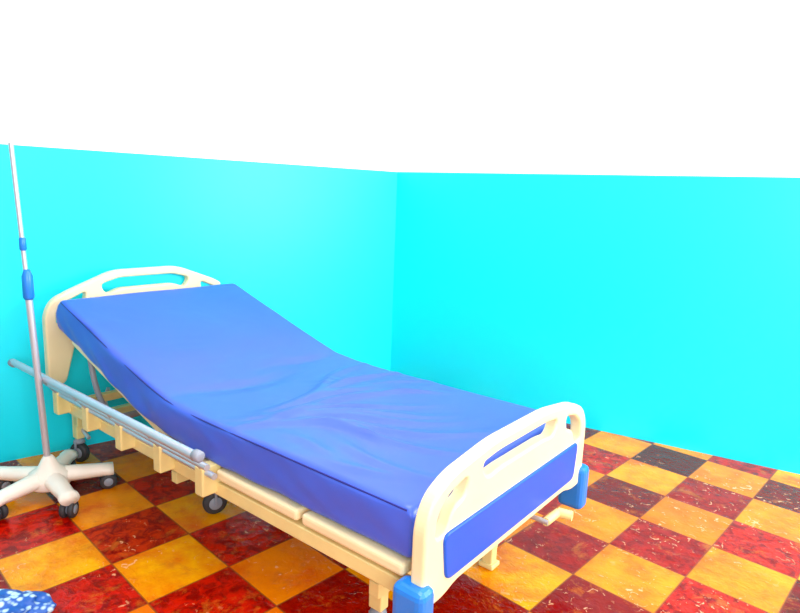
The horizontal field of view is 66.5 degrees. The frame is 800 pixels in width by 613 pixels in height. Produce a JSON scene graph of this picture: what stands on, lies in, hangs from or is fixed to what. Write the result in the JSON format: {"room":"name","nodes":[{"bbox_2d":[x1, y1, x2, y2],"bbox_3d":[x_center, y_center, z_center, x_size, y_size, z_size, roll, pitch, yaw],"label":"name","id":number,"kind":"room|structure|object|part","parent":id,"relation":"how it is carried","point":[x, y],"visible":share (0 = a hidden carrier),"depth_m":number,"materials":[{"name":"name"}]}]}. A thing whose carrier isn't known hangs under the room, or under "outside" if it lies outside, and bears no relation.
{"room":"hospital room","nodes":[
{"label":"hospital room","id":0,"kind":"room"},
{"bbox_2d":[74,403,135,426],"bbox_3d":[-1.370,0.534,3.405,0.040,0.050,0.850,10,13,38],"label":"cross","id":1,"kind":"object","parent":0,"point":[124,408],"depth_m":3.24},
{"bbox_2d":[123,410,139,417],"bbox_3d":[-1.078,0.478,3.159,0.032,0.032,0.910,10,13,38],"label":"bar","id":2,"kind":"object","parent":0,"point":[134,413],"depth_m":2.90,"materials":[{"name":"grey metal"}]},
{"bbox_2d":[172,470,188,483],"bbox_3d":[-0.670,0.659,2.854,0.040,0.050,0.850,10,13,38],"label":"cross","id":3,"kind":"object","parent":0,"point":[177,478],"depth_m":2.53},
{"bbox_2d":[0,0,403,462],"bbox_3d":[-1.705,-0.724,3.116,4.200,3.000,0.120,-6,13,-38],"label":"wall","id":4,"kind":"structure","parent":0,"point":[252,145],"depth_m":3.44,"materials":[{"name":"paint"}]},
{"bbox_3d":[-0.220,0.519,3.083,2.240,0.050,0.040,10,13,38],"label":"beam","id":5,"kind":"structure","parent":4,"relation":"attached to","visible":0},
{"bbox_2d":[88,389,122,400],"bbox_3d":[-1.327,0.428,3.354,0.040,0.040,0.950,10,13,38],"label":"cross beam","id":6,"kind":"structure","parent":5,"relation":"attached to","point":[113,394],"depth_m":3.13,"materials":[{"name":"beige paint"}]},
{"bbox_2d":[70,404,410,590],"bbox_3d":[-0.816,0.627,2.351,2.240,0.050,0.040,10,13,38],"label":"beam","id":7,"kind":"structure","parent":6,"relation":"on","point":[379,574],"depth_m":1.96,"materials":[{"name":"beige paint"}]},
{"bbox_2d":[52,392,71,414],"bbox_3d":[-1.609,0.454,2.920,0.050,0.110,0.080,10,13,38],"label":"bracket","id":8,"kind":"object","parent":7,"relation":"on","point":[60,405],"visible":0.56,"depth_m":2.89,"materials":[{"name":"beige paint"}]},
{"bbox_2d":[81,407,101,431],"bbox_3d":[-1.376,0.495,2.736,0.050,0.110,0.080,10,13,38],"label":"bracket","id":9,"kind":"object","parent":7,"relation":"on","point":[90,422],"visible":0.62,"depth_m":2.71,"materials":[{"name":"beige paint"}]},
{"bbox_2d":[59,393,216,479],"bbox_3d":[-1.146,0.501,2.523,1.280,0.034,0.025,10,13,38],"label":"rail","id":10,"kind":"object","parent":9,"relation":"attached to","point":[209,474],"visible":0.56,"depth_m":2.40,"materials":[{"name":"metal"}]},
{"bbox_2d":[115,424,135,450],"bbox_3d":[-1.142,0.537,2.552,0.050,0.110,0.080,10,13,38],"label":"bracket","id":11,"kind":"object","parent":7,"relation":"on","point":[123,441],"visible":0.53,"depth_m":2.52,"materials":[{"name":"beige paint"}]},
{"bbox_2d":[42,266,219,382],"bbox_3d":[-1.391,0.062,3.353,0.046,0.555,1.050,10,13,38],"label":"headboard","id":12,"kind":"object","parent":7,"relation":"attached to","point":[58,348],"visible":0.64,"depth_m":3.05,"materials":[{"name":"beige plastic"}]},
{"bbox_2d":[153,444,174,472],"bbox_3d":[-0.909,0.579,2.368,0.050,0.110,0.080,10,13,38],"label":"bracket","id":13,"kind":"object","parent":7,"relation":"on","point":[163,462],"visible":0.58,"depth_m":2.34,"materials":[{"name":"beige paint"}]},
{"bbox_3d":[-0.925,0.489,2.271,0.085,0.141,0.123,10,13,38],"label":"post","id":14,"kind":"object","parent":13,"relation":"attached to","visible":0},
{"bbox_2d":[42,382,209,470],"bbox_3d":[-1.170,0.445,2.464,1.340,0.034,0.025,10,13,38],"label":"rail","id":15,"kind":"object","parent":14,"relation":"attached to","point":[202,465],"visible":0.52,"depth_m":2.29,"materials":[{"name":"metal"}]},
{"bbox_2d":[195,460,220,496],"bbox_3d":[-0.691,0.618,2.197,0.050,0.110,0.080,10,13,38],"label":"bracket","id":16,"kind":"object","parent":7,"relation":"on","point":[205,486],"visible":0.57,"depth_m":2.17,"materials":[{"name":"beige paint"}]},
{"bbox_3d":[-0.707,0.528,2.099,0.085,0.141,0.123,10,13,38],"label":"post","id":17,"kind":"object","parent":16,"relation":"attached to","visible":0},
{"bbox_2d":[10,359,204,462],"bbox_3d":[-1.250,0.379,2.447,1.558,0.042,0.038,10,13,38],"label":"rail","id":18,"kind":"object","parent":17,"relation":"attached to","point":[178,447],"depth_m":2.27,"materials":[{"name":"metal"}]},
{"bbox_3d":[-0.657,0.485,1.981,0.036,0.038,0.038,10,13,38],"label":"side rail cap","id":19,"kind":"part","parent":18,"relation":"part of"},
{"bbox_2d":[217,468,309,519],"bbox_3d":[-0.177,0.575,2.440,0.430,0.040,1.010,10,13,38],"label":"panel","id":20,"kind":"object","parent":7,"relation":"on","point":[275,500],"visible":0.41,"depth_m":2.03,"materials":[{"name":"beige plastic"}]},
{"bbox_2d":[302,510,411,575],"bbox_3d":[0.165,0.636,2.170,0.410,0.040,1.010,10,13,38],"label":"panel","id":21,"kind":"object","parent":7,"relation":"on","point":[399,564],"visible":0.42,"depth_m":1.76,"materials":[{"name":"beige plastic"}]},
{"bbox_2d":[56,283,566,557],"bbox_3d":[-0.496,0.274,2.657,2.166,0.439,1.004,10,13,38],"label":"mattress","id":22,"kind":"object","parent":21,"relation":"on","point":[222,357],"visible":0.95,"depth_m":2.42,"materials":[{"name":"blue fabric"}]},
{"bbox_2d":[60,302,407,511],"bbox_3d":[-0.495,0.209,2.632,2.112,0.286,0.969,10,13,38],"label":"top seam","id":23,"kind":"object","parent":22,"relation":"on","point":[91,332],"visible":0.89,"depth_m":1.99,"materials":[{"name":"blue fabric"}]},
{"bbox_2d":[411,402,584,602],"bbox_3d":[0.376,0.561,1.988,0.045,0.385,1.050,10,13,38],"label":"footboard","id":24,"kind":"object","parent":7,"relation":"attached to","point":[474,486],"visible":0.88,"depth_m":1.77,"materials":[{"name":"beige plastic"}]},
{"bbox_2d":[392,575,433,612],"bbox_3d":[0.033,0.819,1.624,0.105,0.180,0.070,10,13,38],"label":"bumper cover","id":25,"kind":"object","parent":24,"relation":"attached to","point":[408,597],"visible":0.95,"depth_m":1.59,"materials":[{"name":"blue plastic"}]},
{"bbox_2d":[443,443,577,577],"bbox_3d":[0.373,0.630,2.000,0.060,0.145,0.883,10,13,38],"label":"panel","id":26,"kind":"object","parent":24,"relation":"attached to","point":[463,543],"depth_m":1.89,"materials":[{"name":"blue plastic"}]},
{"bbox_2d":[558,463,588,508],"bbox_3d":[0.691,0.709,2.434,0.105,0.180,0.070,10,13,38],"label":"bumper cover","id":27,"kind":"object","parent":24,"relation":"attached to","point":[575,497],"visible":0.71,"depth_m":2.40,"materials":[{"name":"blue plastic"}]},
{"bbox_3d":[-0.618,0.565,2.882,1.085,0.028,0.208,10,13,38],"label":"lift screw","id":28,"kind":"object","parent":5,"relation":"attached to","visible":0},
{"bbox_2d":[87,360,105,404],"bbox_3d":[-1.410,0.376,2.863,0.201,0.299,0.026,10,13,38],"label":"lift arm","id":29,"kind":"object","parent":28,"relation":"attached to","point":[92,371],"visible":0.54,"depth_m":2.88,"materials":[{"name":"grey metal"}]},
{"bbox_2d":[72,341,178,441],"bbox_3d":[-0.933,0.298,3.015,0.844,0.287,0.950,10,13,38],"label":"platform","id":30,"kind":"object","parent":29,"relation":"on","point":[77,347],"visible":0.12,"depth_m":2.63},
{"bbox_2d":[530,515,548,524],"bbox_3d":[0.186,0.689,2.363,0.840,0.018,0.018,10,13,38],"label":"crank shaft","id":31,"kind":"object","parent":28,"relation":"attached to","point":[534,517],"visible":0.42,"depth_m":2.12,"materials":[{"name":"silver metal"}]},
{"bbox_2d":[543,508,559,525],"bbox_3d":[0.536,0.742,2.151,0.030,0.035,0.101,10,13,38],"label":"crank arm","id":32,"kind":"object","parent":31,"relation":"attached to","point":[552,516],"depth_m":2.14},
{"bbox_2d":[558,507,573,520],"bbox_3d":[0.590,0.742,2.178,0.057,0.036,0.045,10,13,38],"label":"grip","id":33,"kind":"object","parent":32,"relation":"attached to","point":[565,514],"depth_m":2.16,"materials":[{"name":"beige plastic"}]},
{"bbox_2d":[215,494,217,504],"bbox_3d":[-0.801,0.835,2.657,0.012,0.058,0.012,10,13,38],"label":"fork","id":34,"kind":"object","parent":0,"point":[216,496],"depth_m":2.65,"materials":[{"name":"grey metal"}]},
{"bbox_2d":[0,424,799,612],"bbox_3d":[0.069,1.246,1.289,7.098,0.100,7.100,2,10,0],"label":"floor","id":35,"kind":"structure","parent":0,"point":[660,528],"depth_m":2.46,"materials":[{"name":"tile"}]},
{"bbox_2d":[0,589,56,612],"bbox_3d":[-1.270,0.975,1.972,0.294,0.091,0.190,2,10,0],"label":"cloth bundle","id":36,"kind":"object","parent":35,"relation":"on","point":[11,601],"visible":1,"depth_m":1.97,"materials":[{"name":"fabric"}]},
{"bbox_2d":[0,142,116,519],"bbox_3d":[-1.558,0.095,2.655,0.530,1.562,0.526,-1,11,-17],"label":"stand","id":37,"kind":"object","parent":35,"relation":"on","point":[54,475],"visible":1,"depth_m":2.67,"materials":[{"name":"metal"}]},
{"bbox_2d":[70,443,89,461],"bbox_3d":[-1.646,0.747,3.136,0.104,0.104,0.034,5,11,15],"label":"wheel","id":38,"kind":"object","parent":35,"relation":"on","point":[84,448],"visible":0.68,"depth_m":3.12,"materials":[{"name":"black rubber"}]},
{"bbox_2d":[73,448,81,457],"bbox_3d":[-1.646,0.747,3.136,0.068,0.062,0.058,10,13,38],"label":"hub","id":39,"kind":"object","parent":38,"relation":"attached to","point":[78,450],"depth_m":3.11,"materials":[{"name":"grey plastic"}]},
{"bbox_2d":[73,438,85,444],"bbox_3d":[-1.643,0.681,3.124,0.057,0.031,0.057,10,13,38],"label":"caster","id":40,"kind":"object","parent":38,"relation":"on","point":[82,440],"visible":0.86,"depth_m":3.11,"materials":[{"name":"grey metal"}]},
{"bbox_2d":[72,415,84,438],"bbox_3d":[-1.639,0.575,3.105,0.050,0.194,0.040,10,13,38],"label":"leg","id":41,"kind":"object","parent":40,"relation":"on","point":[77,433],"visible":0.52,"depth_m":3.10,"materials":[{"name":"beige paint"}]},
{"bbox_2d":[202,494,226,513],"bbox_3d":[-0.814,0.860,2.683,0.104,0.104,0.034,-4,12,-30],"label":"wheel","id":42,"kind":"object","parent":35,"relation":"on","point":[206,500],"visible":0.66,"depth_m":2.66,"materials":[{"name":"black rubber"}]},
{"bbox_2d":[209,498,221,509],"bbox_3d":[-0.814,0.860,2.683,0.057,0.062,0.068,10,13,38],"label":"hub","id":43,"kind":"object","parent":42,"relation":"attached to","point":[212,505],"depth_m":2.66,"materials":[{"name":"grey plastic"}]},
{"bbox_2d":[478,558,498,570],"bbox_3d":[0.347,1.000,2.381,0.065,0.020,0.060,10,13,38],"label":"bed leg foot","id":44,"kind":"object","parent":35,"relation":"on","point":[488,566],"depth_m":2.36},
{"bbox_3d":[-0.071,1.022,1.933,0.070,0.104,0.102,10,13,38],"label":"bed caster","id":45,"kind":"object","parent":35,"relation":"on","visible":0},
{"bbox_2d":[369,608,386,612],"bbox_3d":[-0.069,0.956,1.921,0.057,0.031,0.057,10,13,38],"label":"caster","id":46,"kind":"object","parent":45,"relation":"on","point":[372,610],"visible":0.47,"depth_m":1.91,"materials":[{"name":"grey metal"}]},
{"bbox_2d":[369,592,387,611],"bbox_3d":[-0.065,0.850,1.903,0.050,0.194,0.040,10,13,38],"label":"leg","id":47,"kind":"object","parent":46,"relation":"on","point":[380,604],"visible":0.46,"depth_m":1.90,"materials":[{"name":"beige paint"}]},
{"bbox_2d":[482,546,496,564],"bbox_3d":[0.353,0.851,2.355,0.045,0.324,0.040,10,13,38],"label":"leg","id":48,"kind":"object","parent":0,"point":[490,557],"depth_m":2.36,"materials":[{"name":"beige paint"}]},
{"bbox_2d":[390,0,799,473],"bbox_3d":[1.811,-0.635,3.366,4.200,3.000,0.120,8,12,30],"label":"wall","id":49,"kind":"structure","parent":0,"point":[598,201],"depth_m":3.64,"materials":[{"name":"paint"}]},
{"label":"bed caster swivel","id":50,"kind":"object","parent":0,"visible":0},
{"bbox_3d":[-1.131,0.483,3.729,0.050,0.194,0.040,10,13,38],"label":"leg","id":51,"kind":"object","parent":50,"relation":"on","visible":0},
{"bbox_3d":[-0.796,0.714,2.517,2.030,0.050,0.040,10,13,38],"label":"base beam","id":52,"kind":"object","parent":51,"relation":"attached to","visible":0},
{"bbox_2d":[71,414,90,439],"bbox_3d":[-1.626,0.559,3.099,0.165,0.206,0.031,10,13,38],"label":"stay","id":53,"kind":"object","parent":52,"relation":"attached to","point":[84,432],"visible":0.31,"depth_m":3.08,"materials":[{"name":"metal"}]},
{"bbox_2d":[369,571,410,598],"bbox_3d":[0.186,0.812,2.179,0.040,0.050,0.850,10,13,38],"label":"cross","id":54,"kind":"object","parent":52,"relation":"attached to","point":[376,590],"visible":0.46,"depth_m":1.85,"materials":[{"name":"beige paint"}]}
]}

